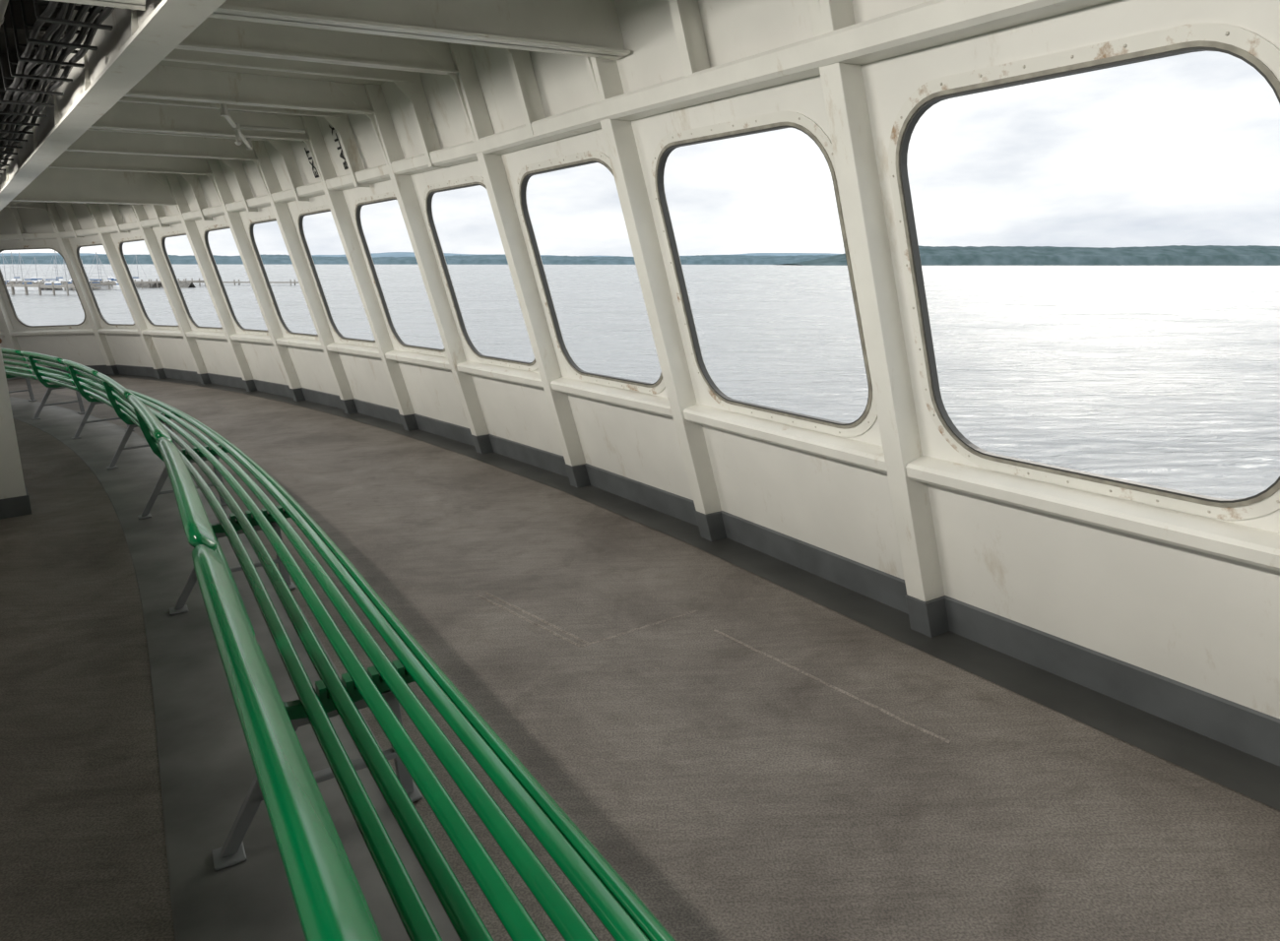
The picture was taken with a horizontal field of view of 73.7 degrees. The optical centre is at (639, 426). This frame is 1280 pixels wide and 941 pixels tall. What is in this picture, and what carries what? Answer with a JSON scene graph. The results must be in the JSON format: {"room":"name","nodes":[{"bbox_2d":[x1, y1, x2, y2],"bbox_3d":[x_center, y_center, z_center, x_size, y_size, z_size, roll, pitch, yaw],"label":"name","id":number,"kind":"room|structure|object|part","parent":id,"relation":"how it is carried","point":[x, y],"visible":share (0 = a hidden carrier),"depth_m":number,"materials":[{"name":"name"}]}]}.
{"room":"ferry passenger deck","nodes":[
{"label":"ferry passenger deck","id":0,"kind":"room"},
{"bbox_2d":[0,94,17,121],"bbox_3d":[-5.602,-2.291,5.912,1.703,0.210,1.370,-2,11,0],"label":"ceiling beam","id":1,"kind":"structure","parent":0,"point":[2,96],"depth_m":6.50,"materials":[{"name":"black metal"}]},
{"bbox_2d":[0,343,26,499],"bbox_3d":[-5.103,0.066,5.931,1.439,1.220,1.332,-2,11,0],"label":"wall","id":2,"kind":"structure","parent":0,"point":[12,483],"depth_m":5.98,"materials":[{"name":"white paint"}]},
{"bbox_2d":[0,484,31,519],"bbox_3d":[-5.084,0.596,6.031,1.471,0.140,1.364,-2,11,0],"label":"baseboard","id":3,"kind":"structure","parent":2,"relation":"attached to","point":[18,506],"depth_m":6.04,"materials":[{"name":"grey paint"}]},
{"bbox_2d":[0,52,37,89],"bbox_3d":[-4.702,-2.117,4.822,1.790,0.210,1.324,-2,11,0],"label":"ceiling beam","id":4,"kind":"structure","parent":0,"point":[14,57],"depth_m":5.35,"materials":[{"name":"black metal"}]},
{"bbox_2d":[5,200,49,208],"bbox_3d":[-9.898,-3.574,13.510,0.481,0.210,1.318,-2,11,0],"label":"ceiling beam","id":5,"kind":"structure","parent":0,"point":[29,205],"depth_m":13.66,"materials":[{"name":"white metal"}]},
{"bbox_2d":[0,0,70,37],"bbox_3d":[-3.816,-1.938,3.715,1.918,0.210,1.300,-2,11,0],"label":"ceiling beam","id":6,"kind":"structure","parent":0,"point":[29,4],"depth_m":4.21,"materials":[{"name":"black metal"}]},
{"bbox_2d":[11,167,186,205],"bbox_3d":[-6.826,-3.019,10.653,1.518,0.450,1.639,-2,11,0],"label":"ceiling beam","id":7,"kind":"structure","parent":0,"point":[53,185],"depth_m":10.67,"materials":[{"name":"white metal"}]},
{"bbox_2d":[0,0,226,210],"bbox_3d":[-3.887,-1.754,3.288,17.550,0.650,22.159,-2,11,0],"label":"ceiling beam","id":8,"kind":"structure","parent":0,"point":[138,40],"depth_m":4.21,"materials":[{"name":"white metal"}]},
{"bbox_2d":[0,0,8,26],"bbox_3d":[-5.070,-2.340,6.366,8.961,0.308,10.803,-2,11,0],"label":"pipe","id":9,"kind":"object","parent":8,"relation":"attached to","point":[3,3],"visible":1,"depth_m":3.57,"materials":[{"name":"white metal"}]},
{"bbox_2d":[0,0,115,175],"bbox_3d":[-4.908,-2.297,6.481,10.388,0.435,12.478,-2,11,0],"label":"cable","id":10,"kind":"object","parent":8,"relation":"attached to","point":[56,30],"visible":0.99,"depth_m":3.97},
{"bbox_2d":[219,103,305,149],"bbox_3d":[-3.213,-2.434,7.050,0.832,0.270,1.743,-2,11,0],"label":"pipe","id":11,"kind":"object","parent":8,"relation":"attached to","point":[236,127],"visible":0.88,"depth_m":6.90,"materials":[{"name":"white metal"}]},
{"bbox_2d":[48,150,212,175],"bbox_3d":[-5.826,-2.962,9.520,1.621,0.210,1.582,-2,11,0],"label":"ceiling beam","id":12,"kind":"structure","parent":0,"point":[67,160],"depth_m":9.57,"materials":[{"name":"white metal"}]},
{"bbox_2d":[69,150,223,159],"bbox_3d":[-5.365,-2.913,8.932,1.600,0.120,1.472,-2,11,0],"label":"ceiling beam","id":13,"kind":"structure","parent":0,"point":[70,151],"depth_m":9.23,"materials":[{"name":"white metal"}]},
{"bbox_2d":[65,129,257,160],"bbox_3d":[-4.838,-2.787,8.408,1.747,0.210,1.535,-2,11,0],"label":"ceiling beam","id":14,"kind":"structure","parent":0,"point":[92,141],"depth_m":8.44,"materials":[{"name":"white metal"}]},
{"bbox_2d":[87,128,283,141],"bbox_3d":[-4.385,-2.735,7.807,1.699,0.120,1.413,-2,11,0],"label":"ceiling beam","id":15,"kind":"structure","parent":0,"point":[126,131],"depth_m":7.91,"materials":[{"name":"white metal"}]},
{"bbox_2d":[1,36,385,129],"bbox_3d":[-4.182,-1.999,3.208,16.976,0.120,22.097,-2,11,0],"label":"ceiling","id":16,"kind":"structure","parent":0,"point":[162,63],"depth_m":6.20,"materials":[{"name":"beige paint"}]},
{"bbox_2d":[47,0,145,10],"bbox_3d":[-2.952,-1.606,2.439,2.335,0.450,1.454,-2,11,0],"label":"ceiling beam","id":17,"kind":"structure","parent":16,"relation":"attached to","point":[125,4],"depth_m":3.10,"materials":[{"name":"white metal"}]},
{"bbox_2d":[118,96,341,117],"bbox_3d":[-3.416,-2.551,6.653,1.743,0.120,1.331,-2,11,0],"label":"ceiling beam","id":18,"kind":"structure","parent":16,"relation":"attached to","point":[125,98],"depth_m":6.75,"materials":[{"name":"white metal"}]},
{"bbox_2d":[124,64,374,114],"bbox_3d":[-2.903,-2.418,6.101,1.841,0.210,1.361,-2,11,0],"label":"ceiling beam","id":19,"kind":"structure","parent":16,"relation":"attached to","point":[161,82],"depth_m":6.12,"materials":[{"name":"white metal"}]},
{"bbox_2d":[162,48,414,82],"bbox_3d":[-2.467,-2.362,5.478,1.740,0.120,1.217,-2,11,0],"label":"ceiling beam","id":20,"kind":"structure","parent":16,"relation":"attached to","point":[177,55],"depth_m":5.55,"materials":[{"name":"white metal"}]},
{"bbox_2d":[175,17,458,74],"bbox_3d":[-1.962,-2.227,4.915,1.815,0.210,1.233,-2,11,0],"label":"ceiling beam","id":21,"kind":"structure","parent":16,"relation":"attached to","point":[214,34],"depth_m":4.94,"materials":[{"name":"white metal"}]},
{"bbox_2d":[207,0,630,60],"bbox_3d":[-0.933,-1.895,3.612,1.766,0.450,1.119,-2,11,0],"label":"ceiling beam","id":22,"kind":"structure","parent":16,"relation":"attached to","point":[577,28],"depth_m":3.73,"materials":[{"name":"white metal"}]},
{"bbox_2d":[89,102,310,140],"bbox_3d":[-3.863,-2.605,7.268,1.820,0.210,1.462,-2,11,0],"label":"ceiling beam","id":23,"kind":"structure","parent":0,"point":[122,115],"depth_m":7.26,"materials":[{"name":"white metal"}]},
{"bbox_2d":[0,376,1279,940],"bbox_3d":[-3.719,1.030,4.168,17.697,0.125,22.859,-2,11,0],"label":"floor","id":24,"kind":"structure","parent":0,"point":[739,795],"depth_m":2.94,"materials":[{"name":"grey concrete"}]},
{"bbox_2d":[9,396,460,940],"bbox_3d":[-3.513,0.923,4.372,12.147,0.003,16.785,-2,11,0],"label":"strip","id":25,"kind":"object","parent":24,"relation":"on","point":[207,771],"visible":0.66,"depth_m":2.99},
{"bbox_2d":[0,347,675,940],"bbox_3d":[-3.533,0.527,4.252,11.719,0.822,17.072,-2,11,0],"label":"slatted bench","id":26,"kind":"object","parent":25,"relation":"on","point":[331,904],"visible":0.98,"depth_m":2.06,"materials":[{"name":"green paint"}]},
{"bbox_3d":[-8.424,-0.995,11.225,1.924,0.083,0.096,7,14,39],"label":"rail","id":27,"kind":"part","parent":26,"relation":"part of","materials":[{"name":"green metal"}]},
{"bbox_3d":[-6.928,-0.798,9.907,1.940,0.083,0.100,8,15,43],"label":"rail","id":28,"kind":"part","parent":26,"relation":"part of","materials":[{"name":"green metal"}]},
{"bbox_3d":[-5.536,-0.575,8.467,0.099,0.083,1.950,-11,14,-40],"label":"rail","id":29,"kind":"part","parent":26,"relation":"part of","materials":[{"name":"green metal"}]},
{"bbox_3d":[-4.245,-0.327,6.913,0.095,0.083,1.976,-10,13,-36],"label":"rail","id":30,"kind":"part","parent":26,"relation":"part of","materials":[{"name":"green metal"}]},
{"bbox_3d":[-3.040,-0.059,5.271,0.094,0.083,1.987,-9,13,-33],"label":"rail","id":31,"kind":"part","parent":26,"relation":"part of","materials":[{"name":"green metal"}]},
{"bbox_3d":[-1.899,0.230,3.533,0.091,0.083,2.061,-8,12,-31],"label":"rail","id":32,"kind":"part","parent":26,"relation":"part of","materials":[{"name":"green metal"}]},
{"bbox_3d":[-0.805,0.525,1.764,0.086,0.083,1.985,-8,12,-31],"label":"rail","id":33,"kind":"part","parent":26,"relation":"part of","materials":[{"name":"green metal"}]},
{"bbox_2d":[0,0,1279,719],"bbox_3d":[-3.788,-0.762,5.141,17.676,3.050,20.244,-2,11,0],"label":"wall","id":34,"kind":"structure","parent":0,"point":[1210,623],"depth_m":3.77,"materials":[{"name":"white paint"}]},
{"bbox_2d":[0,291,26,368],"bbox_3d":[-11.082,-2.284,14.548,0.112,3.050,1.139,-2,11,0],"label":"pillar","id":35,"kind":"structure","parent":34,"relation":"attached to","point":[5,321],"depth_m":14.90,"materials":[{"name":"white metal"}]},
{"bbox_2d":[0,31,43,95],"bbox_3d":[-5.642,-2.322,5.553,13.153,0.011,15.121,-2,11,0],"label":"ceiling beam","id":36,"kind":"structure","parent":34,"relation":"attached to","point":[22,39],"depth_m":5.12,"materials":[{"name":"black metal"}]},
{"bbox_2d":[0,245,88,329],"bbox_3d":[-10.312,-2.380,14.707,1.332,1.431,0.364,-2,11,0],"label":"window","id":37,"kind":"structure","parent":34,"relation":"in","point":[84,323],"depth_m":14.78,"materials":[{"name":"paint"}]},
{"bbox_2d":[36,201,119,375],"bbox_3d":[-9.591,-2.336,14.555,0.405,3.050,1.155,-2,11,0],"label":"pillar","id":38,"kind":"structure","parent":34,"relation":"attached to","point":[52,214],"depth_m":14.60,"materials":[{"name":"white metal"}]},
{"bbox_2d":[83,202,166,379],"bbox_3d":[-8.384,-2.228,13.762,0.712,3.050,0.957,-2,11,0],"label":"pillar","id":39,"kind":"structure","parent":34,"relation":"attached to","point":[108,245],"depth_m":13.80,"materials":[{"name":"white metal"}]},
{"bbox_2d":[75,241,136,327],"bbox_3d":[-8.925,-2.353,14.297,1.170,1.436,0.940,-2,11,0],"label":"window","id":40,"kind":"structure","parent":39,"relation":"in","point":[94,243],"depth_m":14.52,"materials":[{"name":"paint"}]},
{"bbox_2d":[129,204,211,384],"bbox_3d":[-7.155,-2.087,12.791,0.765,3.050,0.918,-2,11,0],"label":"pillar","id":41,"kind":"structure","parent":34,"relation":"attached to","point":[148,233],"depth_m":12.85,"materials":[{"name":"white metal"}]},
{"bbox_2d":[118,236,180,329],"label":"window","id":42,"kind":"structure","parent":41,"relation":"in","point":[121,241],"depth_m":13.66,"materials":[{"name":"paint"}]},
{"bbox_2d":[147,172,256,391],"bbox_3d":[-5.983,-1.932,11.755,0.812,3.050,0.878,-2,11,0],"label":"pillar","id":43,"kind":"structure","parent":34,"relation":"attached to","point":[168,180],"depth_m":11.73,"materials":[{"name":"white metal"}]},
{"bbox_2d":[160,230,223,331],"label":"window","id":44,"kind":"structure","parent":43,"relation":"in","point":[164,235],"depth_m":12.67,"materials":[{"name":"paint"}]},
{"bbox_2d":[202,222,269,335],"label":"window","id":45,"kind":"structure","parent":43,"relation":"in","point":[207,229],"depth_m":11.62,"materials":[{"name":"paint"}]},
{"bbox_2d":[187,157,305,401],"bbox_3d":[-4.867,-1.764,10.662,0.855,3.050,0.836,-2,11,0],"label":"pillar","id":46,"kind":"structure","parent":34,"relation":"attached to","point":[207,165],"depth_m":10.62,"materials":[{"name":"white metal"}]},
{"bbox_2d":[227,138,357,414],"bbox_3d":[-3.809,-1.585,9.519,0.896,3.050,0.790,-2,11,0],"label":"pillar","id":47,"kind":"structure","parent":34,"relation":"attached to","point":[264,165],"depth_m":9.47,"materials":[{"name":"white metal"}]},
{"bbox_2d":[248,214,319,340],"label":"window","id":48,"kind":"structure","parent":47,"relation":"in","point":[272,218],"depth_m":10.52,"materials":[{"name":"paint"}]},
{"bbox_2d":[273,114,418,431],"bbox_3d":[-2.790,-1.397,8.336,0.929,3.050,0.750,-2,11,0],"label":"pillar","id":49,"kind":"structure","parent":34,"relation":"attached to","point":[317,148],"depth_m":8.27,"materials":[{"name":"white metal"}]},
{"bbox_2d":[304,147,319,178],"bbox_3d":[-3.222,-2.627,8.318,0.114,0.387,0.109,-10,14,-38],"label":"frieze stencil","id":50,"kind":"object","parent":49,"relation":"attached to","point":[307,152],"visible":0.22,"depth_m":8.34},
{"bbox_2d":[296,204,377,347],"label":"window","id":51,"kind":"structure","parent":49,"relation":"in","point":[325,208],"depth_m":9.35,"materials":[{"name":"paint"}]},
{"bbox_2d":[328,125,348,169],"bbox_3d":[-2.725,-2.532,7.718,0.112,0.392,0.106,-10,13,-36],"label":"frieze stencil","id":52,"kind":"object","parent":49,"relation":"attached to","point":[333,128],"visible":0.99,"depth_m":7.72},
{"bbox_2d":[7,0,710,240],"bbox_3d":[-3.847,-1.921,4.926,16.097,0.690,19.039,-2,11,0],"label":"brackets","id":53,"kind":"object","parent":34,"relation":"attached to","point":[685,14],"depth_m":6.12,"materials":[{"name":"white metal"}]},
{"bbox_2d":[353,192,447,356],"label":"window","id":54,"kind":"structure","parent":34,"relation":"in","point":[390,196],"depth_m":8.14,"materials":[{"name":"paint"}]},
{"bbox_2d":[332,81,493,453],"bbox_3d":[-1.815,-1.200,7.113,0.957,3.050,0.712,-2,11,0],"label":"pillar","id":55,"kind":"structure","parent":34,"relation":"attached to","point":[366,96],"depth_m":7.03,"materials":[{"name":"white metal"}]},
{"bbox_2d":[423,175,537,371],"bbox_3d":[-1.227,-1.151,6.552,0.990,1.434,1.225,-2,11,0],"label":"window","id":56,"kind":"structure","parent":34,"relation":"in","point":[431,189],"depth_m":6.88,"materials":[{"name":"paint"}]},
{"bbox_2d":[415,39,590,487],"bbox_3d":[-0.882,-0.996,5.858,0.983,3.050,0.673,-2,11,0],"label":"pillar","id":57,"kind":"structure","parent":34,"relation":"attached to","point":[449,55],"depth_m":5.79,"materials":[{"name":"white metal"}]},
{"bbox_2d":[0,0,1114,240],"bbox_3d":[-4.079,-1.528,4.717,17.148,0.270,19.675,-2,11,0],"label":"trim","id":58,"kind":"structure","parent":34,"relation":"attached to","point":[933,23],"depth_m":3.36,"materials":[{"name":"beige paint"}]},
{"bbox_2d":[516,150,665,393],"bbox_3d":[-0.320,-0.922,5.270,0.943,1.414,1.258,-2,11,0],"label":"window","id":59,"kind":"structure","parent":34,"relation":"in","point":[527,171],"depth_m":5.54,"materials":[{"name":"paint"}]},
{"bbox_2d":[0,327,1279,571],"bbox_3d":[-3.841,-0.029,5.272,17.521,0.141,19.930,-2,11,0],"label":"trim","id":60,"kind":"structure","parent":34,"relation":"attached to","point":[1235,542],"depth_m":3.31,"materials":[{"name":"beige paint"}]},
{"bbox_2d":[18,374,1279,811],"bbox_3d":[-3.733,0.717,5.509,17.686,0.003,20.088,-2,11,0],"label":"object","id":61,"kind":"structure","parent":34,"relation":"attached to","point":[1252,777],"depth_m":3.52,"materials":[{"name":"paint"}]},
{"bbox_2d":[26,364,1279,767],"bbox_3d":[-3.731,0.626,5.530,17.695,0.175,20.033,-2,11,0],"label":"baseboard","id":62,"kind":"structure","parent":34,"relation":"attached to","point":[1248,731],"depth_m":3.59,"materials":[{"name":"grey paint"}]},
{"bbox_2d":[583,56,726,541],"bbox_3d":[-0.010,-0.780,4.554,1.002,3.050,0.640,-2,11,0],"label":"post","id":63,"kind":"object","parent":34,"relation":"attached to","point":[604,74],"depth_m":4.58,"materials":[{"name":"white metal"}]},
{"bbox_2d":[651,110,877,437],"bbox_3d":[0.528,-0.675,3.942,0.898,1.396,1.293,-2,11,0],"label":"window","id":64,"kind":"structure","parent":34,"relation":"in","point":[778,120],"depth_m":3.94,"materials":[{"name":"paint"}]},
{"bbox_2d":[807,0,949,638],"bbox_3d":[0.809,-0.553,3.201,1.004,3.050,0.636,-2,11,0],"label":"post","id":65,"kind":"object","parent":34,"relation":"attached to","point":[843,85],"depth_m":3.24,"materials":[{"name":"white metal"}]},
{"bbox_2d":[888,22,1279,519],"bbox_3d":[1.334,-0.424,2.645,0.876,1.355,1.205,-2,11,0],"label":"window","id":66,"kind":"structure","parent":34,"relation":"in","point":[1250,47],"depth_m":2.65,"materials":[{"name":"paint"}]},
{"label":"outside","id":67,"kind":"structure","parent":0,"visible":0},
{"bbox_2d":[0,263,1279,499],"bbox_3d":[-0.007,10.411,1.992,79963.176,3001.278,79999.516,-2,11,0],"label":"sea","id":68,"kind":"structure","parent":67,"point":[1163,376],"depth_m":127.19,"materials":[{"name":"grey liquid"}]},
{"bbox_2d":[0,253,19,290],"bbox_3d":[-246.083,-59.249,328.536,11.358,14.841,5.218,-2,11,0],"label":"sailboat","id":69,"kind":"object","parent":68,"relation":"on","point":[4,269],"visible":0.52,"depth_m":329.34,"materials":[{"name":"fabric"}]},
{"bbox_2d":[10,252,20,280],"bbox_3d":[-329.029,-83.442,447.900,9.241,17.272,5.954,-2,11,0],"label":"sailboat","id":70,"kind":"object","parent":68,"relation":"on","point":[16,278],"visible":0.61,"depth_m":448.39,"materials":[{"name":"fabric"}]},
{"bbox_2d":[14,252,38,290],"bbox_3d":[-236.759,-59.030,327.045,12.016,15.005,6.129,-2,11,0],"label":"sailboat","id":71,"kind":"object","parent":68,"relation":"on","point":[21,269],"visible":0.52,"depth_m":326.93,"materials":[{"name":"fabric"}]},
{"bbox_2d":[23,257,47,282],"bbox_3d":[-281.273,-71.630,395.832,9.833,13.717,4.759,-2,11,0],"label":"sailboat","id":72,"kind":"object","parent":68,"relation":"on","point":[34,258],"visible":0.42,"depth_m":396.00,"materials":[{"name":"fabric"}]},
{"bbox_2d":[30,275,51,281],"bbox_3d":[-314.186,-76.154,444.282,11.407,4.395,8.071,-2,11,0],"label":"moored powerboat","id":73,"kind":"object","parent":68,"relation":"on","point":[37,279],"visible":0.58,"depth_m":443.87,"materials":[{"name":"fabric"}]},
{"bbox_2d":[5,281,95,295],"bbox_3d":[-208.317,-45.932,286.446,59.153,7.059,22.802,-2,11,0],"label":"pier","id":74,"kind":"structure","parent":68,"relation":"in","point":[12,285],"depth_m":281.35,"materials":[{"name":"wood"}]},
{"bbox_2d":[41,279,62,289],"bbox_3d":[-231.799,-55.638,337.483,12.217,4.420,5.306,-2,11,0],"label":"moored powerboat","id":75,"kind":"object","parent":68,"relation":"on","point":[47,283],"visible":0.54,"depth_m":336.82,"materials":[{"name":"fabric"}]},
{"bbox_2d":[43,250,67,282],"bbox_3d":[-270.943,-72.923,393.962,8.432,16.936,9.410,-2,11,0],"label":"sailboat","id":76,"kind":"object","parent":68,"relation":"on","point":[54,250],"visible":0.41,"depth_m":394.45,"materials":[{"name":"fabric"}]},
{"bbox_2d":[51,259,65,281],"bbox_3d":[-304.252,-80.729,444.757,10.775,13.210,5.525,-2,11,0],"label":"sailboat","id":77,"kind":"object","parent":68,"relation":"on","point":[54,260],"visible":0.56,"depth_m":444.58,"materials":[{"name":"fabric"}]},
{"bbox_2d":[62,261,75,290],"bbox_3d":[-223.675,-59.053,332.270,4.265,12.848,10.341,-2,11,0],"label":"sailboat","id":78,"kind":"object","parent":68,"relation":"on","point":[70,288],"visible":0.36,"depth_m":331.35,"materials":[{"name":"fabric"}]},
{"bbox_2d":[41,286,101,290],"bbox_3d":[-257.388,-54.548,336.577,90.366,6.093,9.671,-2,11,0],"label":"pier","id":79,"kind":"structure","parent":68,"relation":"in","point":[96,287],"depth_m":333.06,"materials":[{"name":"grey wood"}]},
{"bbox_2d":[87,252,112,290],"bbox_3d":[-214.768,-60.928,335.933,5.824,15.176,10.312,-2,11,0],"label":"sailboat","id":80,"kind":"object","parent":68,"relation":"on","point":[97,269],"visible":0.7,"depth_m":336.82,"materials":[{"name":"fabric"}]},
{"bbox_2d":[4,280,195,288],"bbox_3d":[-247.362,-61.197,369.796,110.548,7.371,16.501,-2,11,0],"label":"rock breakwater","id":81,"kind":"object","parent":68,"relation":"in","point":[181,285],"visible":0.24,"depth_m":365.97,"materials":[{"name":"stone"}]},
{"bbox_2d":[89,258,113,282],"bbox_3d":[-250.077,-70.898,393.768,10.256,13.130,4.463,-2,11,0],"label":"sailboat","id":82,"kind":"object","parent":68,"relation":"on","point":[98,259],"visible":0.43,"depth_m":393.78,"materials":[{"name":"fabric"}]},
{"bbox_2d":[113,282,121,289],"bbox_3d":[-204.390,-55.502,336.932,11.105,4.355,6.214,-2,11,0],"label":"moored powerboat","id":83,"kind":"object","parent":68,"relation":"on","point":[116,287],"visible":0.16,"depth_m":336.82,"materials":[{"name":"fabric"}]},
{"bbox_2d":[64,278,205,291],"bbox_3d":[-207.429,-59.607,359.922,24.314,5.165,73.586,-2,11,0],"label":"pier","id":84,"kind":"structure","parent":68,"relation":"in","point":[185,281],"depth_m":356.10,"materials":[{"name":"wood"}]},
{"bbox_2d":[129,256,147,281],"bbox_3d":[-266.492,-82.819,449.837,7.962,15.341,8.443,-2,11,0],"label":"sailboat","id":85,"kind":"object","parent":68,"relation":"on","point":[136,279],"visible":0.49,"depth_m":450.92,"materials":[{"name":"fabric"}]},
{"bbox_2d":[8,278,299,285],"bbox_3d":[-248.225,-69.578,414.371,169.800,9.363,21.317,-2,11,0],"label":"pier","id":86,"kind":"structure","parent":68,"relation":"on","point":[16,281],"depth_m":407.12,"materials":[{"name":"wood"}]},
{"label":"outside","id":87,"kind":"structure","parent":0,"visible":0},
{"bbox_2d":[0,252,839,257],"bbox_3d":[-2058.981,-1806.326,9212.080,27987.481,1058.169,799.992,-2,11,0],"label":"hills","id":88,"kind":"structure","parent":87,"point":[388,254],"depth_m":8883.94,"materials":[{"name":"plant"}]},
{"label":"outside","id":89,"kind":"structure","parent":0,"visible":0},
{"bbox_2d":[0,254,834,264],"bbox_3d":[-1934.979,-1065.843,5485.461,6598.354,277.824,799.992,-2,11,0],"label":"shoreline","id":90,"kind":"structure","parent":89,"point":[130,259],"depth_m":5126.59,"materials":[{"name":"green plant"}]},
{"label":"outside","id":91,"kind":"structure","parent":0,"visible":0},
{"bbox_2d":[782,245,1279,265],"bbox_3d":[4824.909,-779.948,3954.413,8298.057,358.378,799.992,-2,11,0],"label":"wooded headland","id":92,"kind":"structure","parent":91,"point":[1171,255],"depth_m":3569.34,"materials":[{"name":"green plant"}]}
]}

